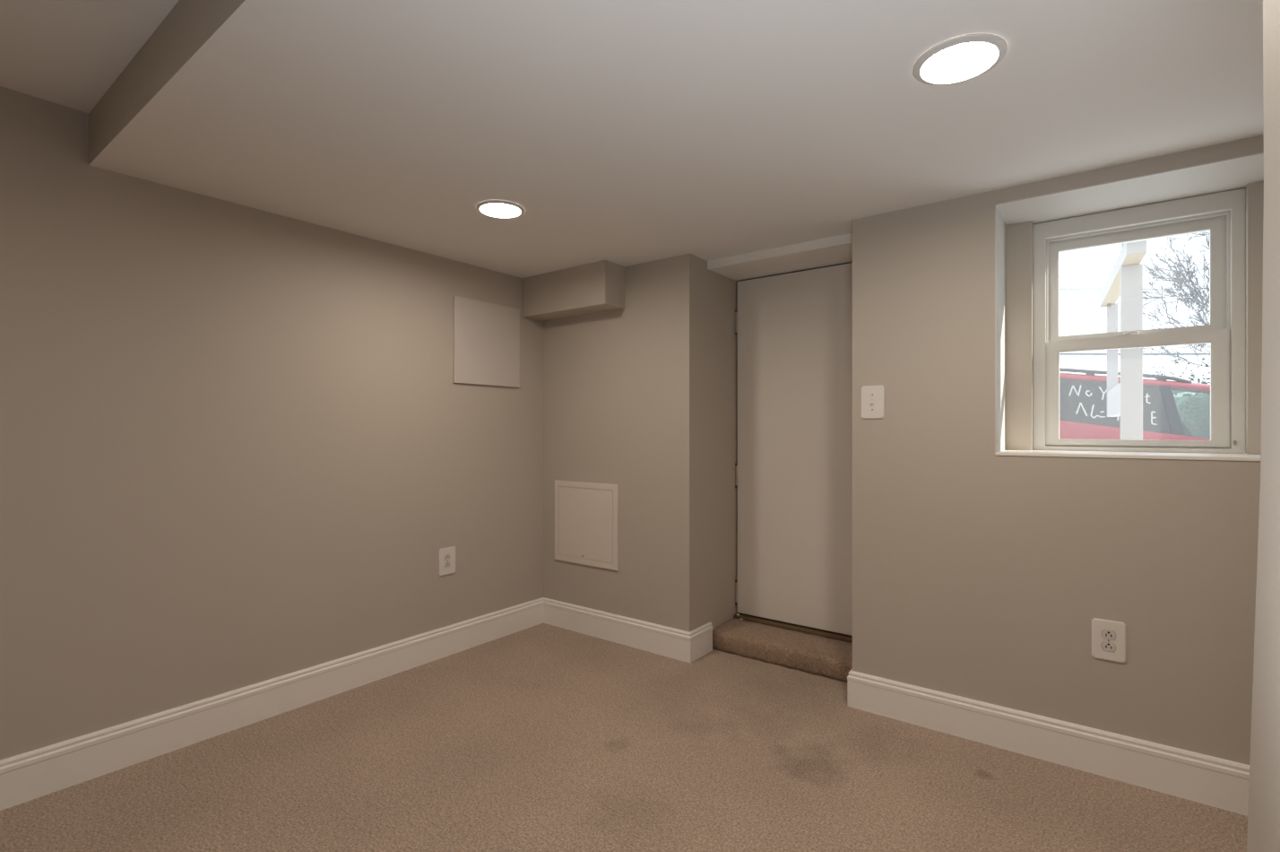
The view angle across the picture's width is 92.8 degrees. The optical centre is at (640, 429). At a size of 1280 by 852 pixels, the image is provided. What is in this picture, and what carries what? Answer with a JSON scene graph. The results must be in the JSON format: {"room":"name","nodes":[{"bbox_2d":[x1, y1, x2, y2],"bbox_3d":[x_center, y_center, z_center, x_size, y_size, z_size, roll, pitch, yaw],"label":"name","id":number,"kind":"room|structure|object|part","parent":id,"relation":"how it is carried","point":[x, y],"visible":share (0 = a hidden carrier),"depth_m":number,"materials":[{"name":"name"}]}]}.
{"room":"basement room","nodes":[
{"label":"basement room","id":0,"kind":"room"},
{"bbox_2d":[0,0,179,112],"bbox_3d":[-1.212,-1.101,-0.724,4.570,0.120,4.221,0,0,37],"label":"ceiling","id":1,"kind":"structure","parent":0,"point":[67,53],"depth_m":1.64,"materials":[{"name":"white paint"}]},
{"bbox_2d":[0,86,543,760],"bbox_3d":[-2.223,0.025,1.600,0.150,2.450,6.460,0,0,37],"label":"wall","id":2,"kind":"structure","parent":0,"point":[240,446],"depth_m":2.30,"materials":[{"name":"beige paint"}]},
{"bbox_2d":[0,596,544,810],"bbox_3d":[-2.341,1.077,1.306,0.016,0.147,5.850,0,0,37],"label":"baseboard","id":3,"kind":"structure","parent":2,"relation":"attached to","point":[29,775],"depth_m":2.32,"materials":[{"name":"white wood"}]},
{"bbox_2d":[438,545,455,575],"bbox_3d":[-0.981,0.671,3.104,0.008,0.137,0.097,0,0,37],"label":"wall outlet","id":4,"kind":"object","parent":2,"relation":"attached to","point":[446,556],"visible":1,"depth_m":3.10,"materials":[{"name":"white plastic"}]},
{"bbox_2d":[444,561,450,568],"bbox_3d":[-0.979,0.691,3.103,0.003,0.030,0.038,0,0,37],"label":"receptacle","id":5,"kind":"object","parent":4,"relation":"attached to","point":[447,564],"depth_m":3.10,"materials":[{"name":"plastic"}]},
{"bbox_2d":[444,553,450,560],"bbox_3d":[-0.979,0.651,3.103,0.002,0.028,0.036,0,0,37],"label":"receptacle","id":6,"kind":"object","parent":4,"relation":"attached to","point":[447,557],"depth_m":3.10,"materials":[{"name":"plastic"}]},
{"bbox_2d":[453,295,519,387],"bbox_3d":[-0.824,-0.463,3.307,0.012,0.448,0.440,0,0,37],"label":"access panel","id":7,"kind":"object","parent":2,"relation":"attached to","point":[487,334],"visible":1,"depth_m":3.28,"materials":[{"name":"white paint"}]},
{"bbox_2d":[0,622,1247,851],"bbox_3d":[-0.554,1.210,0.076,4.650,0.120,6.351,0,0,37],"label":"floor","id":8,"kind":"structure","parent":0,"point":[542,737],"depth_m":1.99,"materials":[{"name":"beige carpet"}]},
{"bbox_2d":[712,617,852,682],"bbox_3d":[0.790,1.096,3.073,0.803,0.108,0.329,0,0,37],"label":"carpeted step","id":9,"kind":"structure","parent":8,"relation":"on","point":[815,654],"depth_m":3.00,"materials":[{"name":"carpet"}]},
{"bbox_2d":[733,612,852,642],"bbox_3d":[0.860,1.038,3.166,0.801,0.017,0.084,0,0,37],"label":"threshold","id":10,"kind":"object","parent":9,"relation":"on","point":[845,637],"visible":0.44,"depth_m":3.17,"materials":[{"name":"brown wood"}]},
{"bbox_2d":[88,0,1263,277],"bbox_3d":[0.590,-0.955,1.625,4.300,0.169,2.300,0,0,37],"label":"ceiling","id":11,"kind":"structure","parent":0,"point":[625,133],"depth_m":1.68,"materials":[{"name":"beige paint"}]},
{"bbox_2d":[476,199,524,217],"bbox_3d":[-0.550,-0.866,2.405,0.184,0.009,0.184,0,0,37],"label":"recessed light","id":12,"kind":"object","parent":11,"relation":"in","point":[493,208],"visible":1,"depth_m":2.40,"materials":[{"name":"white plastic"}]},
{"bbox_2d":[480,203,520,216],"bbox_3d":[-0.550,-0.869,2.405,0.160,0.001,0.160,0,0,37],"label":"diffuser","id":13,"kind":"object","parent":12,"relation":"attached to","point":[488,209],"depth_m":2.41,"materials":[{"name":"white plastic"}]},
{"bbox_2d":[522,259,624,320],"bbox_3d":[-0.378,-0.763,3.388,0.626,0.235,0.167,0,0,37],"label":"soffit","id":14,"kind":"structure","parent":11,"relation":"attached to","point":[595,287],"depth_m":3.28,"materials":[{"name":"beige paint"}]},
{"bbox_2d":[912,33,1007,85],"bbox_3d":[0.752,-0.866,1.438,0.198,0.009,0.198,0,0,37],"label":"recessed light","id":15,"kind":"object","parent":11,"relation":"in","point":[964,57],"visible":1,"depth_m":1.43,"materials":[{"name":"white plastic"}]},
{"bbox_2d":[921,42,997,79],"bbox_3d":[0.752,-0.869,1.438,0.164,0.001,0.164,0,0,37],"label":"diffuser","id":16,"kind":"object","parent":15,"relation":"attached to","point":[948,60],"depth_m":1.44,"materials":[{"name":"white plastic"}]},
{"bbox_2d":[543,134,1263,764],"bbox_3d":[1.008,0.050,2.820,3.520,2.400,0.609,0,0,37],"label":"wall","id":17,"kind":"structure","parent":0,"point":[979,574],"depth_m":2.32,"materials":[{"name":"beige paint"}]},
{"bbox_2d":[554,479,618,570],"bbox_3d":[-0.309,0.530,3.429,0.474,0.464,0.011,0,0,37],"label":"access panel","id":18,"kind":"object","parent":17,"relation":"attached to","point":[586,517],"visible":1,"depth_m":3.41,"materials":[{"name":"plastic"}]},
{"bbox_2d":[543,596,712,662],"bbox_3d":[-0.099,1.077,3.393,1.034,0.147,0.218,0,0,37],"label":"baseboard","id":19,"kind":"structure","parent":17,"relation":"attached to","point":[687,646],"depth_m":3.22,"materials":[{"name":"white wood"}]},
{"bbox_2d":[707,233,852,280],"bbox_3d":[0.777,-0.940,3.057,0.805,0.221,0.363,0,0,37],"label":"trim","id":20,"kind":"structure","parent":17,"relation":"attached to","point":[837,249],"depth_m":2.99,"materials":[{"name":"white paint"}]},
{"bbox_2d":[735,261,852,635],"bbox_3d":[0.858,0.108,3.163,0.801,1.874,0.083,0,0,37],"label":"door","id":21,"kind":"structure","parent":17,"relation":"in","point":[793,330],"depth_m":3.18,"materials":[{"name":"white paint"}]},
{"bbox_2d":[861,385,884,418],"bbox_3d":[0.943,-0.110,2.475,0.092,0.135,0.018,0,0,37],"label":"light switch","id":22,"kind":"object","parent":17,"relation":"attached to","point":[872,396],"visible":1,"depth_m":2.48,"materials":[{"name":"white plastic"}]},
{"bbox_2d":[1005,221,1033,449],"bbox_3d":[1.544,-0.366,2.470,0.088,0.899,0.138,0,0,37],"label":"trim","id":23,"kind":"structure","parent":17,"relation":"attached to","point":[1019,237],"depth_m":2.42,"materials":[{"name":"beige paint"}]},
{"bbox_2d":[847,668,1249,815],"bbox_3d":[1.527,1.077,2.167,1.502,0.147,0.231,0,0,37],"label":"baseboard","id":24,"kind":"structure","parent":17,"relation":"attached to","point":[1220,782],"depth_m":2.08,"materials":[{"name":"white wood"}]},
{"bbox_2d":[1091,617,1125,663],"bbox_3d":[1.553,0.700,2.018,0.091,0.133,0.008,0,0,37],"label":"wall outlet","id":25,"kind":"object","parent":17,"relation":"attached to","point":[1108,636],"visible":1,"depth_m":2.02,"materials":[{"name":"white plastic"}]},
{"bbox_2d":[1101,640,1115,651],"bbox_3d":[1.551,0.719,2.016,0.038,0.030,0.003,0,0,37],"label":"receptacle","id":26,"kind":"object","parent":25,"relation":"attached to","point":[1106,645],"depth_m":2.02,"materials":[{"name":"plastic"}]},
{"bbox_2d":[1101,629,1115,639],"bbox_3d":[1.551,0.680,2.017,0.038,0.030,0.001,0,0,37],"label":"receptacle","id":27,"kind":"object","parent":25,"relation":"attached to","point":[1106,634],"depth_m":2.02,"materials":[{"name":"plastic"}]},
{"bbox_2d":[994,187,1260,460],"bbox_3d":[1.739,-0.359,2.153,0.788,0.909,0.438,0,0,37],"label":"window","id":28,"kind":"structure","parent":17,"relation":"in","point":[1223,214],"depth_m":2.17,"materials":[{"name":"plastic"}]},
{"bbox_3d":[1.734,0.089,2.147,0.788,0.012,0.423,0,0,37],"label":"sill","id":29,"kind":"part","parent":28,"relation":"part of","materials":[{"name":"white wood"}]},
{"bbox_3d":[1.841,-0.538,2.283,0.529,0.427,0.030,0,0,37],"label":"sash","id":30,"kind":"part","parent":28,"relation":"part of","materials":[{"name":"plastic"}]},
{"bbox_3d":[1.817,-0.141,2.258,0.534,0.411,0.030,0,0,37],"label":"sash","id":31,"kind":"part","parent":28,"relation":"part of","materials":[{"name":"plastic"}]},
{"bbox_2d":[994,151,1263,451],"bbox_3d":[1.735,-0.368,2.148,0.790,0.903,0.420,0,0,37],"label":"trim","id":32,"kind":"structure","parent":17,"relation":"attached to","point":[1237,172],"depth_m":2.16,"materials":[{"name":"white wood"}]},
{"bbox_2d":[1245,181,1263,454],"bbox_3d":[2.096,-0.366,2.051,0.090,0.899,0.138,0,0,37],"label":"trim","id":33,"kind":"structure","parent":17,"relation":"attached to","point":[1254,191],"depth_m":2.02,"materials":[{"name":"beige paint"}]},
{"bbox_2d":[1246,0,1279,851],"bbox_3d":[1.037,0.050,0.016,1.482,2.400,0.120,0,0,37],"label":"wall","id":34,"kind":"structure","parent":0,"point":[1264,786],"depth_m":0.46,"materials":[{"name":"beige paint"}]},
{"label":"outside","id":35,"kind":"structure","parent":0,"visible":0},
{"bbox_3d":[18.812,1.153,15.952,44.000,1.180,41.839,0,0,37],"label":"ground","id":36,"kind":"structure","parent":35,"visible":0},
{"bbox_2d":[1099,240,1146,439],"bbox_3d":[2.838,-0.236,3.594,0.097,2.468,1.539,0,0,33],"label":"porch post","id":37,"kind":"object","parent":36,"relation":"on","point":[1125,280],"visible":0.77,"depth_m":3.16,"materials":[{"name":"white paint"}]},
{"bbox_3d":[3.236,-0.468,4.173,0.062,0.765,0.062,0,0,37],"label":"hanging post","id":38,"kind":"part","parent":37,"relation":"part of","materials":[{"name":"white paint"}]},
{"bbox_3d":[2.899,-0.170,3.688,0.050,0.170,1.121,0,0,34],"label":"rail","id":39,"kind":"part","parent":37,"relation":"part of","materials":[{"name":"white paint"}]},
{"bbox_3d":[2.830,-0.894,3.599,0.076,0.088,1.539,0,0,33],"label":"arm","id":40,"kind":"part","parent":37,"relation":"part of","materials":[{"name":"white paint"}]},
{"bbox_3d":[2.569,0.074,3.185,0.090,1.848,0.090,0,0,37],"label":"post","id":41,"kind":"part","parent":37,"relation":"part of","materials":[{"name":"white paint"}]},
{"bbox_2d":[1059,367,1210,440],"bbox_3d":[5.913,0.202,7.609,4.664,2.014,2.160,0,0,17],"label":"car","id":42,"kind":"object","parent":36,"relation":"on","point":[1083,397],"visible":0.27,"depth_m":6.94,"materials":[{"name":"red paint"}]},
{"bbox_3d":[5.172,-0.660,7.179,2.179,0.144,0.042,5,1,17],"label":"roof rail","id":43,"kind":"part","parent":42,"relation":"part of","materials":[{"name":"metal"}]},
{"bbox_2d":[1115,232,1210,379],"bbox_3d":[15.045,-2.659,15.399,5.312,8.755,5.440,0,0,29],"label":"bare tree","id":44,"kind":"object","parent":36,"relation":"on","point":[1178,279],"visible":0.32,"depth_m":15.30,"materials":[{"name":"grey plant"}]},
{"bbox_2d":[1153,357,1210,439],"bbox_3d":[12.679,-0.243,13.600,2.934,3.550,2.714,0,0,5],"label":"bush","id":45,"kind":"object","parent":36,"relation":"on","point":[1203,426],"visible":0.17,"depth_m":13.55,"materials":[{"name":"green plant"}]},
{"bbox_3d":[-4.060,-1.944,12.286,0.270,5.413,1.800,0,0,0],"label":"utility pole","id":46,"kind":"object","parent":36,"relation":"on","visible":0},
{"bbox_2d":[1058,287,1209,289],"bbox_3d":[9.756,-3.450,12.643,27.635,1.118,0.017,0,0,0],"label":"overhead wire","id":47,"kind":"object","parent":46,"relation":"attached to","point":[1186,288],"visible":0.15,"depth_m":12.64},
{"bbox_2d":[1059,353,1210,354],"bbox_3d":[9.756,-1.640,12.093,27.634,0.336,0.034,0,0,0],"label":"overhead wire","id":48,"kind":"object","parent":46,"relation":"attached to","point":[1059,353],"visible":0.16,"depth_m":12.08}
]}

